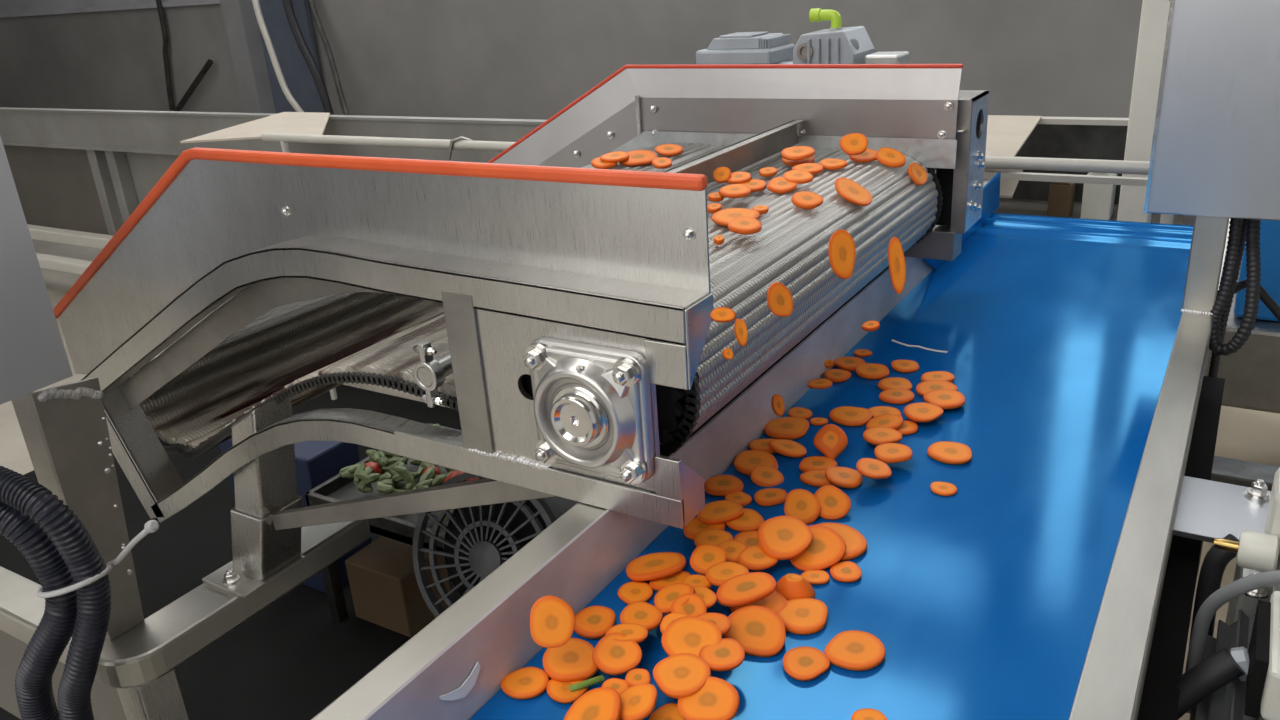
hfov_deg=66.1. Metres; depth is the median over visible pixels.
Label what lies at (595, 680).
scrap
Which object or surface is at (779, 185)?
carrot slice
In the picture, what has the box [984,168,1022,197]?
board
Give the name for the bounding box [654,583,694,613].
carrot slice
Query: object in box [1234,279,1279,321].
power cable
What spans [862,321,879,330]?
carrot slice
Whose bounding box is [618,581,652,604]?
carrot slice
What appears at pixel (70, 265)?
rail
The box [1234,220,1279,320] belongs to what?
bin
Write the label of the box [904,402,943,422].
carrot slice
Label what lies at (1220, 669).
power cable
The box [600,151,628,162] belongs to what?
carrot slice
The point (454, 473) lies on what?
vegetable
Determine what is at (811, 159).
carrot slice
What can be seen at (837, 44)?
motor
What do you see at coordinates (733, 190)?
carrot slice
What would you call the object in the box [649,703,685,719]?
carrot slice
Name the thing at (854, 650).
carrot slice
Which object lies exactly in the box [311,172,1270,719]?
conveyor
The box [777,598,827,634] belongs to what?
carrot slice
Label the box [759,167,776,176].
carrot slice
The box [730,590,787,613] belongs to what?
carrot slice
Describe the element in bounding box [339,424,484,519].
vegetable trimmings
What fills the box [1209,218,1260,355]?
corrugated hose
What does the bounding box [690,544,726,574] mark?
carrot slice
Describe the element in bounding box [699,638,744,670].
carrot slice
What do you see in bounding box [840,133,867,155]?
carrot slice
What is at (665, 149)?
carrot slice
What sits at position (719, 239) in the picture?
carrot slice
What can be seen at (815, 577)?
carrot slice
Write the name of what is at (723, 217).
carrot slice
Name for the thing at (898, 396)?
carrot slice
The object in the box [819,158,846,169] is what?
carrot slice
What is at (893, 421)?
carrot slice
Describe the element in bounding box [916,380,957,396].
carrot slice
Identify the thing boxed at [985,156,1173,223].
pipe
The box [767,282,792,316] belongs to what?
carrot slice
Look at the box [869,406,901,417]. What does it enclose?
carrot slice
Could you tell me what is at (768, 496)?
carrot slice
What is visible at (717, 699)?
carrot slice
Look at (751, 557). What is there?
carrot slice
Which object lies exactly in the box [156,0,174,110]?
cable
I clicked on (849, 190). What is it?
carrot slice
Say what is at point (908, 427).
carrot slice
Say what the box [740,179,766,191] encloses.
carrot slice
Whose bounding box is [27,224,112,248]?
rail
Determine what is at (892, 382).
carrot slice
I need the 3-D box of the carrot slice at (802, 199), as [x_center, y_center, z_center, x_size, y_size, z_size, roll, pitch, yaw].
[0.197,-0.189,1.162,0.035,0.015,0.033,-22,28,-37]
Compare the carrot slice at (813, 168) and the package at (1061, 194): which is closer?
the carrot slice at (813, 168)
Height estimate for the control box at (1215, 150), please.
0.613 m
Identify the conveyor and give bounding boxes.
[53,64,989,528]
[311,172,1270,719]
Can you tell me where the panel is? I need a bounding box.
[0,136,72,404]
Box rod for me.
[174,59,212,110]
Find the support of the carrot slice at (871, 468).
on the conveyor at (1057, 580)
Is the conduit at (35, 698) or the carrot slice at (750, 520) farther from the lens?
the conduit at (35, 698)
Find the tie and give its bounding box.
[36,520,158,597]
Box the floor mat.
[0,384,460,719]
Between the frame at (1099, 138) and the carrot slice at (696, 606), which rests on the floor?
the frame at (1099, 138)
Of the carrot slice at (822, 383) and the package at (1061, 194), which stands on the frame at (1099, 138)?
the package at (1061, 194)
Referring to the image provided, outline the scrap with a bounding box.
[569,675,603,691]
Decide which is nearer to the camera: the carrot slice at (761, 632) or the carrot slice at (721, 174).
the carrot slice at (761, 632)
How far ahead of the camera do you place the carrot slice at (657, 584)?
0.85 m
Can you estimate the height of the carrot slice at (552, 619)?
0.030 m
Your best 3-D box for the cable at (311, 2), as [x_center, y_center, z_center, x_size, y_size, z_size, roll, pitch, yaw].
[-2.128,-3.049,6.193,0.064,3.856,0.582,-19,26,-33]
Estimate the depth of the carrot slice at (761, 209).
1.13 m
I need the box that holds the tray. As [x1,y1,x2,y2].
[305,423,461,622]
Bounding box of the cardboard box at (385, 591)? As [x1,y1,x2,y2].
[345,536,450,636]
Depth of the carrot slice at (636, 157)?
1.47 m
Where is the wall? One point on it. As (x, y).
(496, 59)
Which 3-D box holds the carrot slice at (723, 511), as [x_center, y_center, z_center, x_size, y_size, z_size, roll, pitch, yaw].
[0.077,0.147,0.948,0.047,0.006,0.036,-10,22,-14]
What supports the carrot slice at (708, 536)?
on the conveyor at (1057, 580)
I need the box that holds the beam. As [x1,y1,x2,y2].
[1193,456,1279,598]
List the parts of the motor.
box lid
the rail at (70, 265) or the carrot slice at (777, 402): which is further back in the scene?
the rail at (70, 265)
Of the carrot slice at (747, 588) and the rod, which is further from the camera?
the rod
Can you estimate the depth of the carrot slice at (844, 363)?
1.28 m
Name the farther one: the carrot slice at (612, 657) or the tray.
the tray
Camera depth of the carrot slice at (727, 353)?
0.78 m
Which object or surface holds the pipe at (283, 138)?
attached to the metal frame at (84, 170)
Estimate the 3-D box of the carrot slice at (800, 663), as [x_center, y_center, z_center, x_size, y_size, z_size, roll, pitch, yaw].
[0.125,0.230,0.746,0.035,0.005,0.038,13,28,37]
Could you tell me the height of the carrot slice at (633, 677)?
0.003 m
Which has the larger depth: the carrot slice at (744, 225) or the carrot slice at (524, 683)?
the carrot slice at (744, 225)
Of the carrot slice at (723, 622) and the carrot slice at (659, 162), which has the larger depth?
the carrot slice at (659, 162)
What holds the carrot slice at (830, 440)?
on the conveyor at (1057, 580)
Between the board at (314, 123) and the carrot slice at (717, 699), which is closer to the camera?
the carrot slice at (717, 699)
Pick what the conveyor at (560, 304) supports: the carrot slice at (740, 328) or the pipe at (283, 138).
the carrot slice at (740, 328)
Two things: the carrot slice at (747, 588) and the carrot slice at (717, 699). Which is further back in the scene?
the carrot slice at (747, 588)
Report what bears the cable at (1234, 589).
attached to the component
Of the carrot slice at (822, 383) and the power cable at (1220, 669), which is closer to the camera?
the power cable at (1220, 669)
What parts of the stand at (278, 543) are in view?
skirt panel, post, leg, plate, stub leg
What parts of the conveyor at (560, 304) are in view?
post, edge trim, rail, rail, backing plate, drive chain, bearing plate, edge trim, baffle plate, rail, plate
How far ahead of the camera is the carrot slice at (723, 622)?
0.77 m
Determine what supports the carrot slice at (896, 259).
on the conveyor at (560, 304)
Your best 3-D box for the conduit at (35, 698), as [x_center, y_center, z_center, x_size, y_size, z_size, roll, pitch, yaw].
[-0.770,0.451,1.199,0.344,0.817,0.057,3,23,17]
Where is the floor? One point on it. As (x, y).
(14, 454)
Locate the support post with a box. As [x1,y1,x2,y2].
[1117,0,1169,222]
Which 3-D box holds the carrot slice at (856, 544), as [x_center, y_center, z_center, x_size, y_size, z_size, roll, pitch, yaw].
[0.178,0.165,0.898,0.060,0.006,0.056,9,25,29]
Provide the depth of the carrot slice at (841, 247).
1.02 m
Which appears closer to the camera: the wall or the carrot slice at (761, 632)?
the carrot slice at (761, 632)
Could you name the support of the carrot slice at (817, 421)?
on the conveyor at (1057, 580)
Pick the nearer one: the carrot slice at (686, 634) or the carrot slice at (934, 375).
the carrot slice at (686, 634)
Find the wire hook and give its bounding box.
[447,136,471,160]
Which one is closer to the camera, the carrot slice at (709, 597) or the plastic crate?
the carrot slice at (709, 597)
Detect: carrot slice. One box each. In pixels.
[501,667,548,699]
[530,595,575,647]
[543,638,598,681]
[546,679,587,703]
[563,687,620,719]
[574,605,615,638]
[591,157,616,168]
[592,632,641,674]
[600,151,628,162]
[602,678,628,693]
[605,623,647,642]
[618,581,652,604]
[619,150,656,165]
[619,683,656,719]
[620,601,662,630]
[625,668,649,686]
[626,552,685,580]
[649,570,690,590]
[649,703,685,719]
[652,157,671,168]
[653,653,710,698]
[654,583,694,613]
[655,144,683,155]
[660,612,688,633]
[661,616,721,655]
[671,593,706,616]
[677,676,739,719]
[682,574,711,588]
[684,517,724,539]
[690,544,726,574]
[692,586,716,608]
[694,529,732,546]
[696,613,730,635]
[697,500,743,524]
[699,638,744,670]
[704,475,743,495]
[705,562,748,586]
[707,203,721,212]
[708,192,723,201]
[710,307,734,322]
[711,208,759,225]
[713,167,730,182]
[713,235,723,244]
[716,572,775,606]
[717,540,747,562]
[719,184,750,197]
[722,348,733,359]
[724,605,785,656]
[725,491,751,506]
[726,171,750,183]
[726,508,763,531]
[728,216,761,234]
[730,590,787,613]
[733,531,759,546]
[734,318,747,345]
[734,450,777,475]
[737,545,777,570]
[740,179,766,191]
[749,439,775,453]
[751,465,783,486]
[752,205,768,214]
[754,488,787,505]
[757,515,811,559]
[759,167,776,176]
[764,417,809,439]
[767,177,796,193]
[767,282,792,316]
[768,439,806,457]
[771,394,784,416]
[775,573,814,599]
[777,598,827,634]
[781,146,814,160]
[782,156,814,165]
[783,170,812,183]
[783,647,829,680]
[784,489,820,523]
[788,407,812,418]
[789,525,845,571]
[792,163,822,174]
[792,191,822,208]
[799,456,836,471]
[800,470,832,486]
[800,570,829,584]
[807,378,831,388]
[810,417,827,425]
[813,424,847,459]
[814,485,850,519]
[816,522,866,560]
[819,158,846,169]
[824,360,833,367]
[824,369,850,382]
[824,630,885,670]
[825,466,862,488]
[828,229,855,278]
[829,406,871,426]
[830,561,861,582]
[833,357,865,370]
[835,177,872,205]
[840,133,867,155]
[849,148,876,162]
[851,708,887,719]
[854,349,871,356]
[855,363,888,379]
[856,458,891,478]
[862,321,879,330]
[863,427,901,445]
[866,414,902,429]
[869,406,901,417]
[874,443,912,462]
[875,147,905,167]
[878,377,911,390]
[879,388,913,404]
[888,237,905,293]
[891,360,918,372]
[897,421,917,435]
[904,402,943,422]
[908,163,927,185]
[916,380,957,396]
[921,371,954,381]
[923,389,964,408]
[927,441,971,464]
[930,481,956,495]
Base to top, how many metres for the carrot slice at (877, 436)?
0.006 m
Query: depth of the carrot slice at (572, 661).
0.75 m
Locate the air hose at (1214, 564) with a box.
[1189,534,1238,644]
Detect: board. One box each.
[180,112,329,142]
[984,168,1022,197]
[985,115,1041,156]
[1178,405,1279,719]
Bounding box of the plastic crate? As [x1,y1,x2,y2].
[219,438,371,592]
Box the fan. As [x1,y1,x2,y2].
[413,473,577,616]
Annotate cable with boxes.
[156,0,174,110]
[252,0,303,111]
[282,0,333,114]
[308,0,348,114]
[1174,648,1245,719]
[1185,570,1279,713]
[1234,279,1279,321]
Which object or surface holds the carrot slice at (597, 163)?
on the conveyor at (560, 304)
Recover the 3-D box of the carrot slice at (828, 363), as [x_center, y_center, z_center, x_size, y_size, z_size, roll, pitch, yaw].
[0.233,0.005,1.213,0.011,0.010,0.010,0,22,10]
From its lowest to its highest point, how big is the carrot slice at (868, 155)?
0.013 m
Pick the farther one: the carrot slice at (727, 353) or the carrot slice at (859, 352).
the carrot slice at (859, 352)
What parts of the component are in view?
motor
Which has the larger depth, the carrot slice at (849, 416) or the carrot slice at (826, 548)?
the carrot slice at (849, 416)
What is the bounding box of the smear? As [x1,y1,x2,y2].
[439,661,480,699]
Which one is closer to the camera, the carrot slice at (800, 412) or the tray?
the carrot slice at (800, 412)
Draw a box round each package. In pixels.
[1047,182,1074,217]
[1080,172,1116,219]
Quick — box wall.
[0,0,1142,119]
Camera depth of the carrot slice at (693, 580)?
0.83 m
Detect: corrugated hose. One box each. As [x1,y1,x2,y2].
[1208,219,1246,377]
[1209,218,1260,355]
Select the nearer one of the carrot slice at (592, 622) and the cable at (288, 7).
the carrot slice at (592, 622)
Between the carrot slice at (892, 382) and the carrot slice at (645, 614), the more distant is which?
the carrot slice at (892, 382)
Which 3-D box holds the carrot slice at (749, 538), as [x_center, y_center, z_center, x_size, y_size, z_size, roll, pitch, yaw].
[0.103,0.169,0.903,0.042,0.006,0.039,-6,22,-6]
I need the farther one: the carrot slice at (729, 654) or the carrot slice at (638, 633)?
the carrot slice at (638, 633)
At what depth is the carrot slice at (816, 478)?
1.00 m
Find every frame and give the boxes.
[0,107,546,235]
[935,117,1194,224]
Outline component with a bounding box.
[1190,467,1279,719]
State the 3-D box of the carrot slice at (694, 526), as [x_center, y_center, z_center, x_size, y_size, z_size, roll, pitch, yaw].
[0.061,0.159,0.933,0.041,0.006,0.034,-8,22,-10]
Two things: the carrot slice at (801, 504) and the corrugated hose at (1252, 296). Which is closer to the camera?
the carrot slice at (801, 504)
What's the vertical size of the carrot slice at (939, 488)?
0.003 m
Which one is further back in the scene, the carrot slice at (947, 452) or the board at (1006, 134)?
the board at (1006, 134)
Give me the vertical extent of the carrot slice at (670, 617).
0.009 m
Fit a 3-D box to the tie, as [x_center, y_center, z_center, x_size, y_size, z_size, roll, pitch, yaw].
[-0.583,0.213,1.051,0.171,0.102,0.057,-4,22,1]
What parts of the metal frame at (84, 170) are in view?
panel, leg, leg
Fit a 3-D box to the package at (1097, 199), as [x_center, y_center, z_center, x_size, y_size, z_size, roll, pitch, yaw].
[1.204,-0.441,2.576,0.070,0.136,0.070,9,25,30]
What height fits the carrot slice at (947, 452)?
0.006 m
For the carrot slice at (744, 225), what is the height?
0.011 m
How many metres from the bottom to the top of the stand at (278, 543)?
0.867 m
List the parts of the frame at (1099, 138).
panel, rail, rail, post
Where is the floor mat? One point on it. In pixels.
(290, 660)
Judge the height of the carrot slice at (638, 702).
0.011 m
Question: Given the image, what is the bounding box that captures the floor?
[0,239,448,474]
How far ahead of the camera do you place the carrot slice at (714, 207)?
1.15 m
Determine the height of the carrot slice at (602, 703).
0.023 m
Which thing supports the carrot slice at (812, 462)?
on the conveyor at (1057, 580)
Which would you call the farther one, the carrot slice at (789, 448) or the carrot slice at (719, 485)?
the carrot slice at (789, 448)
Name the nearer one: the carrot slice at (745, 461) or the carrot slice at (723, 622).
the carrot slice at (723, 622)
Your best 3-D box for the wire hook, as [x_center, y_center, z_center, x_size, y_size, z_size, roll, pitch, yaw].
[-0.473,-0.529,2.565,0.081,0.107,0.017,-2,22,4]
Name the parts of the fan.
motor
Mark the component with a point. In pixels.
(1250, 631)
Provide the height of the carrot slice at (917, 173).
0.029 m
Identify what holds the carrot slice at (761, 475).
on the conveyor at (1057, 580)
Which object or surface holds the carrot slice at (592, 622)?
on the conveyor at (1057, 580)
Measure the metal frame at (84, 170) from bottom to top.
0.842 m
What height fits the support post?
3.950 m
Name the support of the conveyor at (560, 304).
on the stand at (278, 543)
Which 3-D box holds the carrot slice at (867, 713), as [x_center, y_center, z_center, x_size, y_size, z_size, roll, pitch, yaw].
[0.159,0.253,0.686,0.027,0.004,0.024,-10,22,-14]
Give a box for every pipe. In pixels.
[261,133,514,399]
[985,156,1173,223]
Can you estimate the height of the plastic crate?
0.342 m
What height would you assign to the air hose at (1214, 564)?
0.111 m
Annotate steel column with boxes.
[220,0,324,113]
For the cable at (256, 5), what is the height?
3.858 m
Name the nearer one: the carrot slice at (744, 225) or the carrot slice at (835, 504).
the carrot slice at (835, 504)
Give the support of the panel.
attached to the stand at (278, 543)
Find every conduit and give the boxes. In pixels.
[0,466,110,719]
[0,501,76,719]
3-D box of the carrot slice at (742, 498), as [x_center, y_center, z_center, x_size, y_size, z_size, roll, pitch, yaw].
[0.098,0.139,0.981,0.027,0.004,0.025,7,24,25]
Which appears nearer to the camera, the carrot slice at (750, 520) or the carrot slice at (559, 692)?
the carrot slice at (559, 692)
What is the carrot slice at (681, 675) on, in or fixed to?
on the conveyor at (1057, 580)
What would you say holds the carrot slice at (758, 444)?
on the conveyor at (1057, 580)
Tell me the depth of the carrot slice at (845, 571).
0.85 m
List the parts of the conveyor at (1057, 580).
rail, rail, upright post, leg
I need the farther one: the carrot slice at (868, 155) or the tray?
the tray
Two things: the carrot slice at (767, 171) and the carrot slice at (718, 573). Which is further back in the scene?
the carrot slice at (767, 171)
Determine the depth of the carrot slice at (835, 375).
1.25 m
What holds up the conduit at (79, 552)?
attached to the stand at (278, 543)
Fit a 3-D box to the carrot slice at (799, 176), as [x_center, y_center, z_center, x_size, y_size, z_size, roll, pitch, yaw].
[0.201,-0.233,1.252,0.036,0.011,0.041,-8,22,-9]
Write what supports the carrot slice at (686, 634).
on the conveyor at (1057, 580)
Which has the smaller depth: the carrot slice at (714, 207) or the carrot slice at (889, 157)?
the carrot slice at (714, 207)
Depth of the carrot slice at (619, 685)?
0.71 m
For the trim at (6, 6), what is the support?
attached to the wall
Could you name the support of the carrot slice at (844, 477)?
on the conveyor at (1057, 580)
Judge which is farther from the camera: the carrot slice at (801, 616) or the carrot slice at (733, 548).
the carrot slice at (733, 548)
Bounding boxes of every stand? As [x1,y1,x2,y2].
[0,377,554,719]
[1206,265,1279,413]
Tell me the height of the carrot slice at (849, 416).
0.006 m
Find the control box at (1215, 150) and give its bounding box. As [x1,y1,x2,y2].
[1143,0,1279,220]
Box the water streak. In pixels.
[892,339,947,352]
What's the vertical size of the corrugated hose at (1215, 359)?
0.308 m
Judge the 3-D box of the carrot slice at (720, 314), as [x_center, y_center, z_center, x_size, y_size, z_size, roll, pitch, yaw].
[0.065,-0.035,0.767,0.020,0.012,0.011,-2,22,4]
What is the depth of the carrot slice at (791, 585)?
0.82 m
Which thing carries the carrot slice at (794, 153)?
on the conveyor at (560, 304)
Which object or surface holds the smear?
on the conveyor at (1057, 580)
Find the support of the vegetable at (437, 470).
on the vegetable trimmings
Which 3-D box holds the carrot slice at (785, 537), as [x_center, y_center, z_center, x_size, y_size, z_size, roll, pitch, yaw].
[0.129,0.158,0.878,0.048,0.016,0.050,-11,23,-16]
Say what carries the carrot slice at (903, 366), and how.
on the conveyor at (1057, 580)
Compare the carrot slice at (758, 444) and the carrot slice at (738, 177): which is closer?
the carrot slice at (758, 444)
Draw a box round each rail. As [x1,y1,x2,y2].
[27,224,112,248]
[36,253,236,299]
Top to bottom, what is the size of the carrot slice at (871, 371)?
0.006 m
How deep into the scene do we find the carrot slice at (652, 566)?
0.86 m
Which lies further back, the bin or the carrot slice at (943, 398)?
the bin
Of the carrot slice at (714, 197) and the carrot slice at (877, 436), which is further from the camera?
the carrot slice at (714, 197)
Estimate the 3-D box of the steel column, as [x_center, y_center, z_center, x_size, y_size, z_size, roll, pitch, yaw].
[-2.688,-3.226,6.590,0.720,3.950,0.160,9,25,30]
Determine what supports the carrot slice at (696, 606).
on the conveyor at (1057, 580)
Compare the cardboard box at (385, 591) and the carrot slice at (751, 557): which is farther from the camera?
the cardboard box at (385, 591)
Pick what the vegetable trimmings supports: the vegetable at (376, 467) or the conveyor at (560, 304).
the vegetable at (376, 467)
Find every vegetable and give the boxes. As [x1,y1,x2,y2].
[366,461,381,482]
[423,466,439,478]
[443,470,477,482]
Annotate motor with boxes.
[696,8,908,63]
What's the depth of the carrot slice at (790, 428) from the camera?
1.11 m
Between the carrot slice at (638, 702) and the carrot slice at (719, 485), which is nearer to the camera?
the carrot slice at (638, 702)

